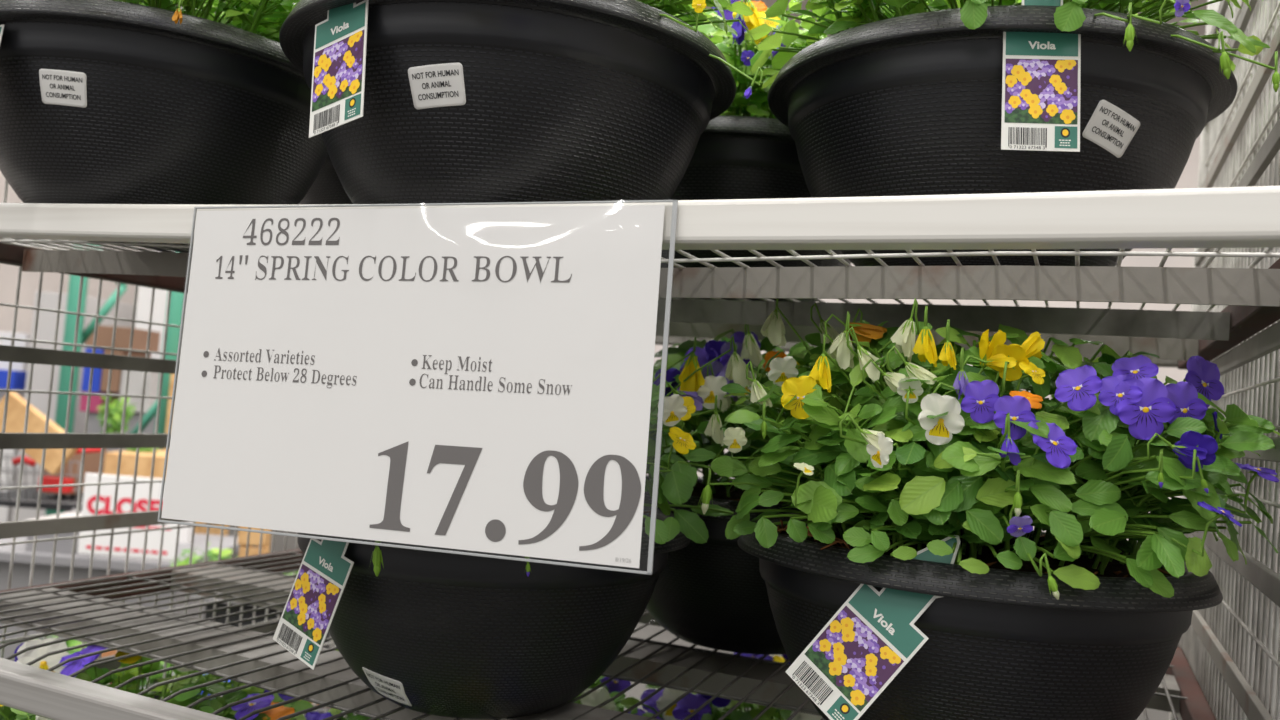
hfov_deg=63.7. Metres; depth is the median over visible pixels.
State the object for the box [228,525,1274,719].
floor
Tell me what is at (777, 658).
flower
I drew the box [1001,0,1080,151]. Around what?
plant tag
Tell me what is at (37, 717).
flower
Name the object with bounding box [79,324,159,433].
stack
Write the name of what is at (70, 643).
leafy plant
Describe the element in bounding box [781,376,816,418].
flower
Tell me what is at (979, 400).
flower
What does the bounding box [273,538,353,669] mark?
plant tag
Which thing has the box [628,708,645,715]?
flower
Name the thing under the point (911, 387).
flower
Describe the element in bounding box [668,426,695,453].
flower
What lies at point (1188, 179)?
wall
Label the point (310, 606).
picture
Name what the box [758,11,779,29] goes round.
flower
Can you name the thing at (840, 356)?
flower
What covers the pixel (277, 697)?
flower
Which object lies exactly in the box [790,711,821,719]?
flower
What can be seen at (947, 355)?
flower
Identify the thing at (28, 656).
flower
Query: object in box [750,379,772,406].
flower
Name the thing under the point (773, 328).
flower
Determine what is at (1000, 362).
flower
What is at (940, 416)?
flower
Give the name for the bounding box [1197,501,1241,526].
flower
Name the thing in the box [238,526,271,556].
wooden crate
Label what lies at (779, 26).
flower
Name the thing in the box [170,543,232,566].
leafy plant
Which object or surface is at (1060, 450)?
flower
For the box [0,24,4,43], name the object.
plant tag
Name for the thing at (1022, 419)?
flower
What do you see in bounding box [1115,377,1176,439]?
flower
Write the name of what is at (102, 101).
bowl
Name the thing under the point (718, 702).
flower
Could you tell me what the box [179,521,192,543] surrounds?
post
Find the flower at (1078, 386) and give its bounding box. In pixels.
[1054,365,1101,410]
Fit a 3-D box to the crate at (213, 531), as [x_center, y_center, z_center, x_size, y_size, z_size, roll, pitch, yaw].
[-2.486,0.676,5.800,0.244,1.281,0.400,4,-3,0]
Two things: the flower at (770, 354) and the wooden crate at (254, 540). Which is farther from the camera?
the wooden crate at (254, 540)
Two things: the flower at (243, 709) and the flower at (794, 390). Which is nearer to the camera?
the flower at (794, 390)
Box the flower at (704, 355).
[680,347,717,371]
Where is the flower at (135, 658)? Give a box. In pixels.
[115,651,141,663]
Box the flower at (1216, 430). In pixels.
[1210,411,1221,439]
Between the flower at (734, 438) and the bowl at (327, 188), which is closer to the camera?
the flower at (734, 438)
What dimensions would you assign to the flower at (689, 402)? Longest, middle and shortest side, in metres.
0.020 x 0.019 x 0.005 m
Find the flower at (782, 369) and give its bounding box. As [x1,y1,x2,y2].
[768,356,798,385]
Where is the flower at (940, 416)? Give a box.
[918,393,964,444]
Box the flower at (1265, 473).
[1235,463,1278,481]
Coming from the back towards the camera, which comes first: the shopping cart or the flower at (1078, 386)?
the shopping cart
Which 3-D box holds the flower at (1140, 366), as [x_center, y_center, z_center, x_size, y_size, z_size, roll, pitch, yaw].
[0.331,0.009,0.690,0.028,0.030,0.008,-12,-44,15]
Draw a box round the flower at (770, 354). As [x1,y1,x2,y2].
[763,351,786,371]
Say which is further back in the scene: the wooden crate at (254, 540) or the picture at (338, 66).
the wooden crate at (254, 540)
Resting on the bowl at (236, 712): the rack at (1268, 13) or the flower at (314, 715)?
the flower at (314, 715)
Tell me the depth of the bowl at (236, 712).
1.04 m
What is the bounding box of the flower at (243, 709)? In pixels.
[231,693,273,719]
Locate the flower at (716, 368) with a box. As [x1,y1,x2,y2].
[699,361,723,378]
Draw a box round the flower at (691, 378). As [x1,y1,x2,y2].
[679,353,704,391]
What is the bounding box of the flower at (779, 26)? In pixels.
[768,24,785,58]
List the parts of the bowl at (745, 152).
stem, stem, stem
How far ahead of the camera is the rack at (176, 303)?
5.95 m
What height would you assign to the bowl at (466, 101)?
0.313 m
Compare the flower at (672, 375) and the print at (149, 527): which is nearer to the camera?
the flower at (672, 375)
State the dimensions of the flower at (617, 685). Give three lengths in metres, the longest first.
0.045 x 0.042 x 0.011 m
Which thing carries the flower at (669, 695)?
on the bowl at (718, 707)
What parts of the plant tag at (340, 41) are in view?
header panel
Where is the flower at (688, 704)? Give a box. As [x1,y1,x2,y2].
[672,693,710,719]
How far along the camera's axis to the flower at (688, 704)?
1.12 m
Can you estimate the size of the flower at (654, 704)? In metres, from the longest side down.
0.053 x 0.049 x 0.013 m
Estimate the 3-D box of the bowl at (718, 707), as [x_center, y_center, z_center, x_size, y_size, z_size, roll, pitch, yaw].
[0.170,0.513,1.182,0.406,0.366,0.398,3,-3,23]
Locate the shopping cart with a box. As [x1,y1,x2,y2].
[0,448,100,511]
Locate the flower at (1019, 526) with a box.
[1007,516,1032,536]
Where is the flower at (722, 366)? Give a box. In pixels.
[718,362,737,401]
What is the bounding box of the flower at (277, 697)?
[263,690,293,700]
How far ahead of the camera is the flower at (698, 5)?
0.66 m
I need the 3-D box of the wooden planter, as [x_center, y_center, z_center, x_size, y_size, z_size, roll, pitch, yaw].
[-2.298,0.875,4.984,0.451,0.841,0.400,4,-3,0]
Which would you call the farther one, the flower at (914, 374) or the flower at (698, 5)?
the flower at (914, 374)
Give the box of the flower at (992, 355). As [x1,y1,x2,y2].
[979,329,1005,368]
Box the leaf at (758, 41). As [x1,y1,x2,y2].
[753,24,766,44]
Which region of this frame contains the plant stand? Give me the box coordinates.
[106,448,151,451]
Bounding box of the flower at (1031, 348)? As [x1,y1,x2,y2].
[1021,331,1044,358]
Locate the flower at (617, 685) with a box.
[600,677,630,692]
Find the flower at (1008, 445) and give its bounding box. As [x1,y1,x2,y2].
[999,437,1020,464]
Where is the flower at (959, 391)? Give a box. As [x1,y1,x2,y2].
[957,381,961,399]
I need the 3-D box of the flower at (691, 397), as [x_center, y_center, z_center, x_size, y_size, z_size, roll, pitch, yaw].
[0.041,0.034,0.850,0.025,0.015,0.019,4,-3,10]
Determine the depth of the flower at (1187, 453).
0.64 m
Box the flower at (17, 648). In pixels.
[14,643,23,660]
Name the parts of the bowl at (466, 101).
stem, stem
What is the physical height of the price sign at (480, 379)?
0.231 m
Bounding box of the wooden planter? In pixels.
[104,450,205,533]
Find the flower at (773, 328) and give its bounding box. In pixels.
[760,310,785,346]
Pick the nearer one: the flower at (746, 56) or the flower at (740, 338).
the flower at (746, 56)
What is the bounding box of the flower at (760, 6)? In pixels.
[751,1,766,10]
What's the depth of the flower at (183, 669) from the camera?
1.07 m
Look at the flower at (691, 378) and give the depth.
0.90 m
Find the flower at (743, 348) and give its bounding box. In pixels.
[720,342,749,365]
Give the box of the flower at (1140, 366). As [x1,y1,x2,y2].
[1112,355,1158,379]
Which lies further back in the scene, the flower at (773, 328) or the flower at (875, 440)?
the flower at (773, 328)
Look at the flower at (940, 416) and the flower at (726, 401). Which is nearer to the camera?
the flower at (940, 416)
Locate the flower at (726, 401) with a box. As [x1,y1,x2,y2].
[718,395,731,412]
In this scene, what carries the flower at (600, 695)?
on the bowl at (615, 686)
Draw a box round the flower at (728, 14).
[712,0,740,19]
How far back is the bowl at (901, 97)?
0.72 m
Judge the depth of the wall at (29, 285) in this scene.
13.23 m
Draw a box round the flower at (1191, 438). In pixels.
[1175,430,1217,471]
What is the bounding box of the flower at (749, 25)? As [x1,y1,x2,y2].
[732,1,752,30]
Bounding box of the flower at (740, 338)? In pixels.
[731,331,760,348]
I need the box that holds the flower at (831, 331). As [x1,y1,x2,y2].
[819,319,838,343]
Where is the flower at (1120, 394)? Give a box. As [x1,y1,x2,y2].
[1098,375,1142,414]
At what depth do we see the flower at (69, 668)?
1.01 m
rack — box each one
[0,0,1279,719]
[45,244,183,515]
[1233,13,1279,719]
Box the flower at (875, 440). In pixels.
[860,429,884,450]
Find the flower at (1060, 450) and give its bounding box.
[1028,420,1077,468]
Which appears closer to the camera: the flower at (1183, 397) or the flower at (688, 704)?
the flower at (1183, 397)
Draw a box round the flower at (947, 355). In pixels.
[938,340,956,369]
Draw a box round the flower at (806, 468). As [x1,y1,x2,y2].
[794,462,813,475]
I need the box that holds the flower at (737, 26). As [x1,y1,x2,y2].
[731,14,747,44]
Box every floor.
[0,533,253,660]
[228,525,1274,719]
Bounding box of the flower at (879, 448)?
[866,432,892,467]
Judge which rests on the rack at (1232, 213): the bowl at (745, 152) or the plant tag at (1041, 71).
the bowl at (745, 152)
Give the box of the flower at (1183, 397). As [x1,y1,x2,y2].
[1165,381,1207,423]
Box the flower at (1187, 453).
[1171,444,1207,463]
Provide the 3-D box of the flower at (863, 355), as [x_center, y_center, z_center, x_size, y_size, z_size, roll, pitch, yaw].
[0.158,0.002,0.712,0.015,0.028,0.020,-28,0,0]
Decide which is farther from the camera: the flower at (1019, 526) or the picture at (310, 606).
the picture at (310, 606)
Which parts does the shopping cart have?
handle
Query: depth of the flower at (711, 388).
0.90 m
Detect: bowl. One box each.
[0,0,327,251]
[0,637,331,719]
[279,0,762,203]
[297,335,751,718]
[299,154,352,203]
[328,649,639,719]
[620,652,821,719]
[644,321,849,654]
[660,0,851,301]
[744,0,1279,265]
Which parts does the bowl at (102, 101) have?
stem, stem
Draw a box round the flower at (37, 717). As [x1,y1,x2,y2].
[36,715,49,719]
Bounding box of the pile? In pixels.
[0,331,30,521]
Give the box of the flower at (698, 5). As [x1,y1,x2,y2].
[692,0,705,12]
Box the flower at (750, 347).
[740,332,763,368]
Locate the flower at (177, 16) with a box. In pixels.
[172,8,181,24]
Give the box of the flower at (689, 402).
[680,396,695,420]
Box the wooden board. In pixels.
[0,392,77,473]
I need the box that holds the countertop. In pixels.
[0,533,253,571]
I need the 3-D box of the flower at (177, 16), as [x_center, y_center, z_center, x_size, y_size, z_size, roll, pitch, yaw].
[-0.346,-0.258,0.773,0.007,0.012,0.009,10,0,0]
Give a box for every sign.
[77,473,177,560]
[157,200,677,574]
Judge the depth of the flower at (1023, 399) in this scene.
0.64 m
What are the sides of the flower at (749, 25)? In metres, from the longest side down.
0.029 x 0.027 x 0.007 m
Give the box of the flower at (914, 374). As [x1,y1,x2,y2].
[904,362,938,384]
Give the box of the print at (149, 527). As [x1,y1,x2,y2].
[86,526,170,554]
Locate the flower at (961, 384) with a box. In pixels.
[953,369,968,394]
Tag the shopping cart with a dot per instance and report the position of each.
(28, 497)
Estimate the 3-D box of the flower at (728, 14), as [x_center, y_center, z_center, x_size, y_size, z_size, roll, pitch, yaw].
[0.085,-0.348,1.008,0.031,0.033,0.008,0,10,0]
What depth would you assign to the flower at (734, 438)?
0.75 m
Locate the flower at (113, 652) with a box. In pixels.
[97,650,116,683]
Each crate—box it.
[0,369,26,389]
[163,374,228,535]
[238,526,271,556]
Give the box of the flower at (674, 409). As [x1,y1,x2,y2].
[657,394,686,425]
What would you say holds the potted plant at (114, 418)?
on the plant stand
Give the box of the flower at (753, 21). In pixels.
[743,0,761,30]
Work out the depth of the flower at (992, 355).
0.68 m
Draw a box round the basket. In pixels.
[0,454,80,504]
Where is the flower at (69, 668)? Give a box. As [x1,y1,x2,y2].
[59,645,106,676]
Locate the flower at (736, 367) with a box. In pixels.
[725,352,751,387]
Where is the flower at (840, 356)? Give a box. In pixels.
[827,331,853,369]
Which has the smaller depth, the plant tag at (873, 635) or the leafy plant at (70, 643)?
the plant tag at (873, 635)
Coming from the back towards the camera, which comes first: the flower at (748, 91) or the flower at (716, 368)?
the flower at (716, 368)
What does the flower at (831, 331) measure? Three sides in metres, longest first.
0.021 x 0.020 x 0.018 m
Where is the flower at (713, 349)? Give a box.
[705,340,726,361]
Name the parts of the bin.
lid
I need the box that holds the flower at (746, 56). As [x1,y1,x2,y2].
[741,50,753,65]
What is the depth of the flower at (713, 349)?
1.03 m
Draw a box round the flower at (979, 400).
[960,380,998,422]
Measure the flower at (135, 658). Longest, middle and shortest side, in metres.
0.050 x 0.047 x 0.012 m
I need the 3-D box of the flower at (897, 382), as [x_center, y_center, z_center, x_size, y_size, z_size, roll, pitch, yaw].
[0.172,0.015,0.681,0.021,0.013,0.016,3,-3,34]
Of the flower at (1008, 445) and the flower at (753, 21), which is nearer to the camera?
the flower at (1008, 445)
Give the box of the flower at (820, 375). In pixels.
[809,354,831,392]
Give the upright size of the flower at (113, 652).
0.192 m
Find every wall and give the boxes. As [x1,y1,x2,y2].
[0,5,176,333]
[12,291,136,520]
[216,0,1279,572]
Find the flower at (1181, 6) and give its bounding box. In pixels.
[1174,0,1190,16]
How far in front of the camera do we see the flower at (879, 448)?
0.65 m
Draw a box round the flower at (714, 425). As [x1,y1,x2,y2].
[704,412,723,445]
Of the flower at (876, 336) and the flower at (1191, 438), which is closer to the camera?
the flower at (1191, 438)
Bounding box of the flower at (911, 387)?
[897,377,922,402]
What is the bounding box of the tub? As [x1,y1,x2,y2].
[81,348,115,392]
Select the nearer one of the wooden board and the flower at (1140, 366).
the flower at (1140, 366)
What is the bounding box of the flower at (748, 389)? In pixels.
[737,371,755,398]
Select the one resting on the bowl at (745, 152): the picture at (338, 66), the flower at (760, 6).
the flower at (760, 6)
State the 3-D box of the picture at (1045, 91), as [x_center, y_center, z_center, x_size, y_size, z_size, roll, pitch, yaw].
[0.262,-0.176,0.674,0.046,0.044,0.001,3,-9,6]
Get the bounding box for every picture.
[282,564,340,644]
[312,30,363,111]
[805,606,903,711]
[1005,59,1077,123]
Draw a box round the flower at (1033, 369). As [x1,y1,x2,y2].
[1019,361,1044,384]
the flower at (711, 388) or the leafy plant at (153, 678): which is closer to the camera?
the flower at (711, 388)
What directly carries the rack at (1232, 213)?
on the floor at (646, 632)
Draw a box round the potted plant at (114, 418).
[96,393,137,432]
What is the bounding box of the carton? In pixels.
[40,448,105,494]
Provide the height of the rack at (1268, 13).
1.870 m
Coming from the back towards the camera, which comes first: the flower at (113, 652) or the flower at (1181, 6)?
the flower at (113, 652)
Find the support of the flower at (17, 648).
on the bowl at (236, 712)
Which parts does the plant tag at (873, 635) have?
header panel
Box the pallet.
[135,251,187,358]
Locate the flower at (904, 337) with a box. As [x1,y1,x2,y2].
[890,318,914,361]
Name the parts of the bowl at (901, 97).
stem, stem, stem, stem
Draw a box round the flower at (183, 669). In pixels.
[175,665,192,671]
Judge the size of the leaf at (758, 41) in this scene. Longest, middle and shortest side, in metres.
0.021 x 0.019 x 0.005 m
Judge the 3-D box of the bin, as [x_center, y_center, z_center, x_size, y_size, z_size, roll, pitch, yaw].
[-2.259,0.692,4.097,0.199,0.132,0.320,4,-3,0]
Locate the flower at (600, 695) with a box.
[580,688,615,710]
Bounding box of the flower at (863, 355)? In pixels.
[857,345,880,382]
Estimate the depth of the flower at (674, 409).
0.80 m
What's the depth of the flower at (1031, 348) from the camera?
0.68 m
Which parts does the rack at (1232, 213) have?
rail, rail, rail, corner post, rail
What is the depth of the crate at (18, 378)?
7.01 m
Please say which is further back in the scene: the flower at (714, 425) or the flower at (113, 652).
the flower at (113, 652)
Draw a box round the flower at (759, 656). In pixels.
[734,652,773,660]
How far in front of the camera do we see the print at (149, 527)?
3.90 m
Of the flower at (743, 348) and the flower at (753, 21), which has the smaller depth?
the flower at (753, 21)
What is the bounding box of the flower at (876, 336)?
[844,322,886,346]
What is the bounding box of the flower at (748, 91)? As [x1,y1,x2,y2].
[743,86,751,98]
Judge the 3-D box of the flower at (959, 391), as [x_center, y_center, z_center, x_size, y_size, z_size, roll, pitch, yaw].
[0.204,0.019,0.660,0.003,0.013,0.012,0,0,10]
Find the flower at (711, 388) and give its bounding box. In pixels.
[697,376,726,408]
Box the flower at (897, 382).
[883,372,909,391]
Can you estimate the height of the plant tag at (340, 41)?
0.148 m
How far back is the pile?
7.22 m
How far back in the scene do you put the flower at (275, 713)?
1.02 m
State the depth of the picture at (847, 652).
0.68 m
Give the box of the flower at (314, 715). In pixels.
[305,711,331,719]
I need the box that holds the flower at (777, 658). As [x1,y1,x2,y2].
[773,655,784,662]
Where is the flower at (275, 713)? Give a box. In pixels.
[260,702,294,719]
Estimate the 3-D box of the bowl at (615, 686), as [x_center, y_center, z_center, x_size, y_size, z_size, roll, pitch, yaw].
[-0.196,0.496,1.307,0.406,0.355,0.398,3,-3,23]
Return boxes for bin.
[25,512,80,554]
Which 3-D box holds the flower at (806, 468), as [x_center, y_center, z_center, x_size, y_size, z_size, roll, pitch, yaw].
[0.108,0.071,0.676,0.013,0.004,0.014,0,30,-30]
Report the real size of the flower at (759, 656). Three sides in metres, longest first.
0.051 x 0.048 x 0.013 m
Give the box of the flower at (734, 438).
[723,427,746,452]
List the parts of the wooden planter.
leg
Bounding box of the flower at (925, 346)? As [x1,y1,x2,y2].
[912,326,937,366]
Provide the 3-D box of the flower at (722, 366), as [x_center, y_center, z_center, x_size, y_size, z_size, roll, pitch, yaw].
[0.086,0.018,1.007,0.026,0.042,0.034,10,0,0]
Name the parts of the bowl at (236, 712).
stem, stem, stem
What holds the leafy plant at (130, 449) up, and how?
in the wooden planter
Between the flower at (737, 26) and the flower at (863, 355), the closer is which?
the flower at (863, 355)
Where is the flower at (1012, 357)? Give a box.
[992,344,1029,380]
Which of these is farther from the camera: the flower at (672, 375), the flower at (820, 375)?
the flower at (672, 375)
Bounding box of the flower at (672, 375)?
[653,368,680,396]
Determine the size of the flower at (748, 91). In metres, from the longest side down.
0.010 x 0.007 x 0.005 m
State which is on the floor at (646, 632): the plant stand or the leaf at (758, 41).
the plant stand
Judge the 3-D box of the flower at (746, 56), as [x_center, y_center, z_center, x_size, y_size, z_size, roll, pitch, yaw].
[0.101,-0.283,0.968,0.014,0.015,0.004,0,0,0]
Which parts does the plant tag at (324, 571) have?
header panel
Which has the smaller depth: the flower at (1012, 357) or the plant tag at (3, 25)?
the flower at (1012, 357)
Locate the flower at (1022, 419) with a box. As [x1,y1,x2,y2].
[993,396,1035,439]
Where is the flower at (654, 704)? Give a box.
[641,689,663,719]
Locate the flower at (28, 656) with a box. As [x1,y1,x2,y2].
[16,637,69,673]
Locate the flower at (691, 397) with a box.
[675,390,703,410]
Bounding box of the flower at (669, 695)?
[656,688,691,719]
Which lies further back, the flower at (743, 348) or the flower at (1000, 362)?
the flower at (743, 348)
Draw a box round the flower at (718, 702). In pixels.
[701,694,730,706]
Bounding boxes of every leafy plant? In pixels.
[36,635,91,678]
[125,448,158,451]
[135,661,173,685]
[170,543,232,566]
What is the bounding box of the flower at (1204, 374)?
[1185,356,1224,407]
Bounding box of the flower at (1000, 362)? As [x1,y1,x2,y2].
[985,353,1016,371]
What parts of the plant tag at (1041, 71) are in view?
header panel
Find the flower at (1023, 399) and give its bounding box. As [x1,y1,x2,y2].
[1009,390,1042,408]
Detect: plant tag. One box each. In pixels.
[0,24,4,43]
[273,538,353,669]
[309,0,368,137]
[786,535,960,719]
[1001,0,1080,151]

